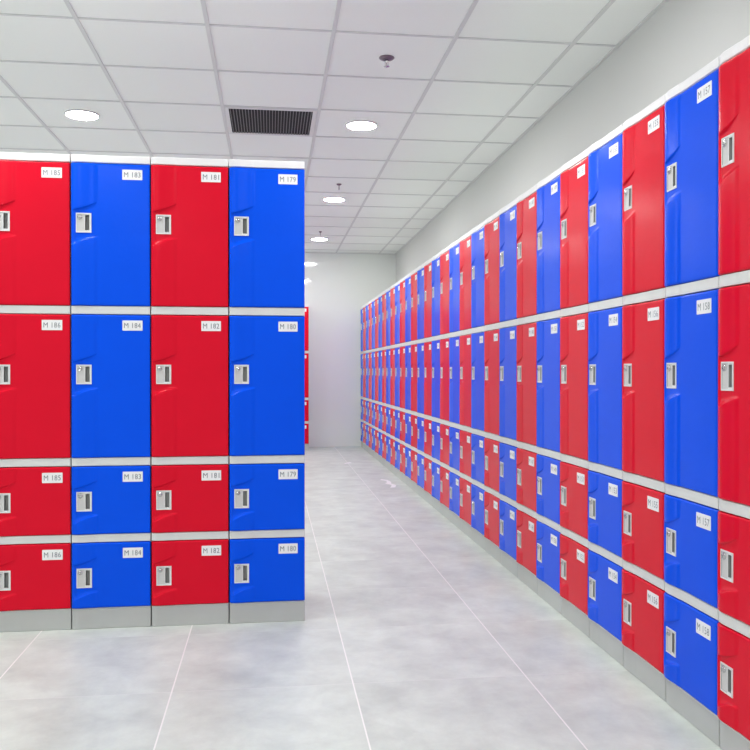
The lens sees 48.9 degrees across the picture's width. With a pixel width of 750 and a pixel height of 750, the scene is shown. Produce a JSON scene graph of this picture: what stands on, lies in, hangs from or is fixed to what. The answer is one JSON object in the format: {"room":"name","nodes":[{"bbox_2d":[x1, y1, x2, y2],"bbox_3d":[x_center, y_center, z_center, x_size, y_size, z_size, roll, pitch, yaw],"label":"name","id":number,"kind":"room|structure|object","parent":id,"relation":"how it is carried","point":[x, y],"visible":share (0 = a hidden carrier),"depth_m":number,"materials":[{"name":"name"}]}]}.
{"room":"changing room","nodes":[
{"label":"changing room","id":0,"kind":"room"},
{"bbox_2d":[0,0,668,253],"bbox_3d":[-1.737,-1.718,3.945,6.185,0.126,14.921,0,0,-7],"label":"ceiling","id":1,"kind":"structure","parent":0,"point":[465,80],"depth_m":4.63,"materials":[{"name":"tile"}]},
{"bbox_2d":[64,109,99,120],"bbox_3d":[-1.875,-1.662,5.285,0.215,0.011,0.215,0,0,-7],"label":"recessed light","id":2,"kind":"object","parent":1,"relation":"in","point":[84,115],"visible":1,"depth_m":5.27,"materials":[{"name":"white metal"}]},
{"bbox_2d":[66,111,97,119],"bbox_3d":[-1.875,-1.659,5.285,0.194,0.005,0.194,0,0,-7],"label":"diffuser","id":3,"kind":"object","parent":2,"relation":"attached to","point":[77,115],"depth_m":5.27,"materials":[{"name":"white plastic"}]},
{"bbox_2d":[224,106,316,136],"bbox_3d":[-0.685,-1.665,5.435,0.575,0.008,0.575,0,0,-7],"label":"ceiling vent","id":4,"kind":"object","parent":1,"relation":"in","point":[240,120],"visible":1,"depth_m":5.43,"materials":[{"name":"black metal"}]},
{"bbox_2d":[311,238,327,240],"bbox_3d":[-0.692,-1.688,10.273,0.215,0.011,0.215,0,0,-7],"label":"recessed light","id":5,"kind":"object","parent":1,"relation":"in","point":[314,239],"visible":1,"depth_m":10.25,"materials":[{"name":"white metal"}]},
{"bbox_2d":[323,197,344,201],"bbox_3d":[-0.391,-1.676,7.892,0.215,0.011,0.215,0,0,-7],"label":"recessed light","id":6,"kind":"object","parent":1,"relation":"in","point":[327,199],"visible":1,"depth_m":7.86,"materials":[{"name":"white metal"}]},
{"bbox_2d":[345,120,377,130],"bbox_3d":[-0.090,-1.664,5.511,0.215,0.011,0.215,0,0,-7],"label":"recessed light","id":7,"kind":"object","parent":1,"relation":"in","point":[359,125],"visible":1,"depth_m":5.49,"materials":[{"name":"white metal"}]},
{"bbox_2d":[347,122,375,129],"bbox_3d":[-0.090,-1.661,5.511,0.194,0.005,0.194,0,0,-7],"label":"diffuser","id":8,"kind":"object","parent":7,"relation":"attached to","point":[350,125],"depth_m":5.49,"materials":[{"name":"white plastic"}]},
{"bbox_2d":[379,55,393,67],"bbox_3d":[0.061,-1.639,4.324,0.082,0.048,0.082,0,0,-7],"label":"sprinkler","id":9,"kind":"object","parent":1,"relation":"attached to","point":[386,58],"visible":1,"depth_m":4.31,"materials":[{"name":"metal"}]},
{"bbox_2d":[305,253,395,446],"bbox_3d":[-2.665,-0.350,11.295,6.185,2.699,0.120,0,0,-7],"label":"wall","id":10,"kind":"structure","parent":0,"point":[337,285],"depth_m":11.51,"materials":[{"name":"paint"}]},
{"bbox_2d":[0,446,721,749],"bbox_3d":[-1.737,1.097,3.960,6.185,0.120,14.921,0,0,-7],"label":"floor","id":11,"kind":"structure","parent":0,"point":[412,635],"depth_m":2.93,"materials":[{"name":"tile"}]},
{"bbox_2d":[0,152,71,631],"bbox_3d":[-1.427,0.070,3.582,0.313,1.939,0.503,0,0,-7],"label":"locker","id":12,"kind":"object","parent":11,"relation":"on","point":[36,387],"visible":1,"depth_m":3.34,"materials":[{"name":"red plastic"}]},
{"bbox_2d":[71,154,151,629],"bbox_3d":[-1.112,0.070,3.622,0.313,1.939,0.503,0,0,-7],"label":"locker","id":13,"kind":"object","parent":11,"relation":"on","point":[111,195],"visible":1,"depth_m":3.38,"materials":[{"name":"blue plastic"}]},
{"bbox_2d":[151,157,229,625],"bbox_3d":[-0.797,0.070,3.662,0.313,1.939,0.503,0,0,-7],"label":"locker","id":14,"kind":"object","parent":11,"relation":"on","point":[190,442],"visible":1,"depth_m":3.42,"materials":[{"name":"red plastic"}]},
{"bbox_2d":[229,159,304,623],"bbox_3d":[-0.482,0.069,3.702,0.313,1.939,0.503,0,0,-7],"label":"locker","id":15,"kind":"object","parent":11,"relation":"on","point":[267,198],"visible":1,"depth_m":3.46,"materials":[{"name":"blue plastic"}]},
{"bbox_2d":[305,304,308,449],"bbox_3d":[-1.066,0.031,11.177,0.313,1.939,0.503,0,0,-7],"label":"locker","id":16,"kind":"object","parent":11,"relation":"on","point":[306,305],"visible":0.19,"depth_m":10.95,"materials":[{"name":"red plastic"}]},
{"bbox_2d":[361,306,363,448],"bbox_3d":[0.067,0.030,11.319,0.503,1.939,0.313,0,0,-7],"label":"locker","id":17,"kind":"object","parent":11,"relation":"on","point":[362,307],"visible":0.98,"depth_m":11.28,"materials":[{"name":"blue plastic"}]},
{"bbox_2d":[363,304,366,450],"bbox_3d":[0.107,0.032,11.004,0.503,1.939,0.313,0,0,-7],"label":"locker","id":18,"kind":"object","parent":11,"relation":"on","point":[364,308],"visible":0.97,"depth_m":11.01,"materials":[{"name":"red plastic"}]},
{"bbox_2d":[366,302,369,453],"bbox_3d":[0.146,0.033,10.689,0.503,1.939,0.313,0,0,-7],"label":"locker","id":19,"kind":"object","parent":11,"relation":"on","point":[367,304],"visible":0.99,"depth_m":10.67,"materials":[{"name":"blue plastic"}]},
{"bbox_2d":[369,300,372,455],"bbox_3d":[0.186,0.035,10.374,0.503,1.939,0.313,0,0,-7],"label":"locker","id":20,"kind":"object","parent":11,"relation":"on","point":[370,302],"visible":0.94,"depth_m":10.35,"materials":[{"name":"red plastic"}]},
{"bbox_2d":[372,298,375,458],"bbox_3d":[0.226,0.036,10.059,0.503,1.939,0.313,0,0,-7],"label":"locker","id":21,"kind":"object","parent":11,"relation":"on","point":[374,299],"visible":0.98,"depth_m":10.04,"materials":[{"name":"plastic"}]},
{"bbox_2d":[375,295,378,460],"bbox_3d":[0.266,0.038,9.744,0.503,1.939,0.313,0,0,-7],"label":"locker","id":22,"kind":"object","parent":11,"relation":"on","point":[376,297],"visible":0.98,"depth_m":9.76,"materials":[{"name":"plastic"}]},
{"bbox_2d":[378,292,382,464],"bbox_3d":[0.306,0.040,9.429,0.503,1.939,0.313,0,0,-7],"label":"locker","id":23,"kind":"object","parent":11,"relation":"on","point":[380,405],"visible":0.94,"depth_m":9.41,"materials":[{"name":"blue plastic"}]},
{"bbox_2d":[382,290,386,467],"bbox_3d":[0.345,0.041,9.114,0.503,1.939,0.313,0,0,-7],"label":"locker","id":24,"kind":"object","parent":11,"relation":"on","point":[384,346],"visible":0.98,"depth_m":9.09,"materials":[{"name":"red plastic"}]},
{"bbox_2d":[386,287,390,470],"bbox_3d":[0.385,0.043,8.799,0.503,1.939,0.313,0,0,-7],"label":"locker","id":25,"kind":"object","parent":11,"relation":"on","point":[388,309],"visible":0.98,"depth_m":8.77,"materials":[{"name":"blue plastic"}]},
{"bbox_2d":[381,479,395,487],"bbox_3d":[0.132,1.017,7.754,0.086,0.001,0.600,0,0,-9],"label":"paper scrap","id":26,"kind":"object","parent":11,"relation":"on","point":[387,481],"visible":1,"depth_m":7.73,"materials":[{"name":"white paper"}]},
{"bbox_2d":[390,284,395,474],"bbox_3d":[0.425,0.045,8.485,0.503,1.939,0.313,0,0,-7],"label":"locker","id":27,"kind":"object","parent":11,"relation":"on","point":[392,290],"visible":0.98,"depth_m":8.48,"materials":[{"name":"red plastic"}]},
{"bbox_2d":[395,280,400,479],"bbox_3d":[0.465,0.046,8.169,0.503,1.939,0.313,0,0,-7],"label":"locker","id":28,"kind":"object","parent":11,"relation":"on","point":[397,284],"visible":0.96,"depth_m":8.14,"materials":[{"name":"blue plastic"}]},
{"bbox_2d":[400,276,405,483],"bbox_3d":[0.505,0.048,7.855,0.503,1.939,0.313,0,0,-7],"label":"locker","id":29,"kind":"object","parent":11,"relation":"on","point":[402,281],"visible":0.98,"depth_m":7.83,"materials":[{"name":"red plastic"}]},
{"bbox_2d":[405,273,411,488],"bbox_3d":[0.544,0.050,7.540,0.503,1.939,0.313,0,0,-7],"label":"locker","id":30,"kind":"object","parent":11,"relation":"on","point":[408,414],"visible":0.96,"depth_m":7.51,"materials":[{"name":"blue plastic"}]},
{"bbox_2d":[411,268,417,493],"bbox_3d":[0.584,0.051,7.225,0.503,1.939,0.313,0,0,-7],"label":"locker","id":31,"kind":"object","parent":11,"relation":"on","point":[414,341],"visible":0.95,"depth_m":7.20,"materials":[{"name":"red plastic"}]},
{"bbox_2d":[417,263,424,499],"bbox_3d":[0.624,0.053,6.910,0.503,1.939,0.313,0,0,-7],"label":"locker","id":32,"kind":"object","parent":11,"relation":"on","point":[420,273],"visible":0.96,"depth_m":6.89,"materials":[{"name":"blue plastic"}]},
{"bbox_2d":[424,258,432,505],"bbox_3d":[0.664,0.054,6.595,0.503,1.939,0.313,0,0,-7],"label":"locker","id":33,"kind":"object","parent":11,"relation":"on","point":[428,336],"visible":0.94,"depth_m":6.55,"materials":[{"name":"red plastic"}]},
{"bbox_2d":[432,252,440,512],"bbox_3d":[0.704,0.056,6.280,0.503,1.939,0.313,0,0,-7],"label":"locker","id":34,"kind":"object","parent":11,"relation":"on","point":[436,421],"visible":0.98,"depth_m":6.24,"materials":[{"name":"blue plastic"}]},
{"bbox_2d":[440,245,450,521],"bbox_3d":[0.744,0.058,5.965,0.503,1.939,0.313,0,0,-7],"label":"locker","id":35,"kind":"object","parent":11,"relation":"on","point":[444,257],"visible":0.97,"depth_m":5.94,"materials":[{"name":"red plastic"}]},
{"bbox_2d":[449,238,460,529],"bbox_3d":[0.783,0.059,5.650,0.503,1.939,0.313,0,0,-7],"label":"locker","id":36,"kind":"object","parent":11,"relation":"on","point":[454,251],"visible":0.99,"depth_m":5.62,"materials":[{"name":"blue plastic"}]},
{"bbox_2d":[459,230,472,539],"bbox_3d":[0.823,0.061,5.335,0.503,1.939,0.313,0,0,-7],"label":"locker","id":37,"kind":"object","parent":11,"relation":"on","point":[465,240],"visible":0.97,"depth_m":5.30,"materials":[{"name":"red plastic"}]},
{"bbox_2d":[471,221,485,550],"bbox_3d":[0.863,0.062,5.020,0.503,1.939,0.313,0,0,-7],"label":"locker","id":38,"kind":"object","parent":11,"relation":"on","point":[477,236],"visible":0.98,"depth_m":4.99,"materials":[{"name":"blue plastic"}]},
{"bbox_2d":[484,210,500,562],"bbox_3d":[0.903,0.064,4.705,0.503,1.939,0.313,0,0,-7],"label":"locker","id":39,"kind":"object","parent":11,"relation":"on","point":[491,228],"visible":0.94,"depth_m":4.66,"materials":[{"name":"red plastic"}]},
{"bbox_2d":[499,198,517,577],"bbox_3d":[0.943,0.066,4.390,0.503,1.939,0.313,0,0,-7],"label":"locker","id":40,"kind":"object","parent":11,"relation":"on","point":[508,318],"visible":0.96,"depth_m":4.36,"materials":[{"name":"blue plastic"}]},
{"bbox_2d":[516,184,537,593],"bbox_3d":[0.982,0.067,4.075,0.503,1.939,0.313,0,0,-7],"label":"locker","id":41,"kind":"object","parent":11,"relation":"on","point":[526,452],"visible":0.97,"depth_m":4.04,"materials":[{"name":"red plastic"}]},
{"bbox_2d":[536,167,561,613],"bbox_3d":[1.022,0.069,3.760,0.503,1.939,0.313,0,0,-7],"label":"locker","id":42,"kind":"object","parent":11,"relation":"on","point":[548,458],"visible":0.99,"depth_m":3.72,"materials":[{"name":"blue plastic"}]},
{"bbox_2d":[560,148,589,637],"bbox_3d":[1.062,0.071,3.446,0.503,1.939,0.313,0,0,-7],"label":"locker","id":43,"kind":"object","parent":11,"relation":"on","point":[574,305],"visible":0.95,"depth_m":3.40,"materials":[{"name":"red plastic"}]},
{"bbox_2d":[588,124,623,665],"bbox_3d":[1.102,0.072,3.131,0.503,1.939,0.313,0,0,-7],"label":"locker","id":44,"kind":"object","parent":11,"relation":"on","point":[605,297],"visible":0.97,"depth_m":3.08,"materials":[{"name":"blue plastic"}]},
{"bbox_2d":[622,94,665,701],"bbox_3d":[1.141,0.074,2.816,0.503,1.939,0.313,0,0,-7],"label":"locker","id":45,"kind":"object","parent":11,"relation":"on","point":[643,135],"visible":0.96,"depth_m":2.77,"materials":[{"name":"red plastic"}]},
{"bbox_2d":[664,56,719,746],"bbox_3d":[1.181,0.075,2.501,0.503,1.939,0.313,0,0,-7],"label":"locker","id":46,"kind":"object","parent":11,"relation":"on","point":[691,277],"visible":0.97,"depth_m":2.45,"materials":[{"name":"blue plastic"}]},
{"bbox_2d":[717,35,749,749],"bbox_3d":[1.221,0.077,2.186,0.503,1.939,0.313,0,0,-7],"label":"locker","id":47,"kind":"object","parent":11,"relation":"on","point":[733,603],"visible":1,"depth_m":2.23,"materials":[{"name":"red plastic"}]},
{"bbox_2d":[396,0,749,281],"bbox_3d":[1.272,-0.314,4.333,0.120,2.699,14.681,0,0,-7],"label":"wall","id":48,"kind":"structure","parent":0,"point":[682,37],"depth_m":4.40,"materials":[{"name":"paint"}]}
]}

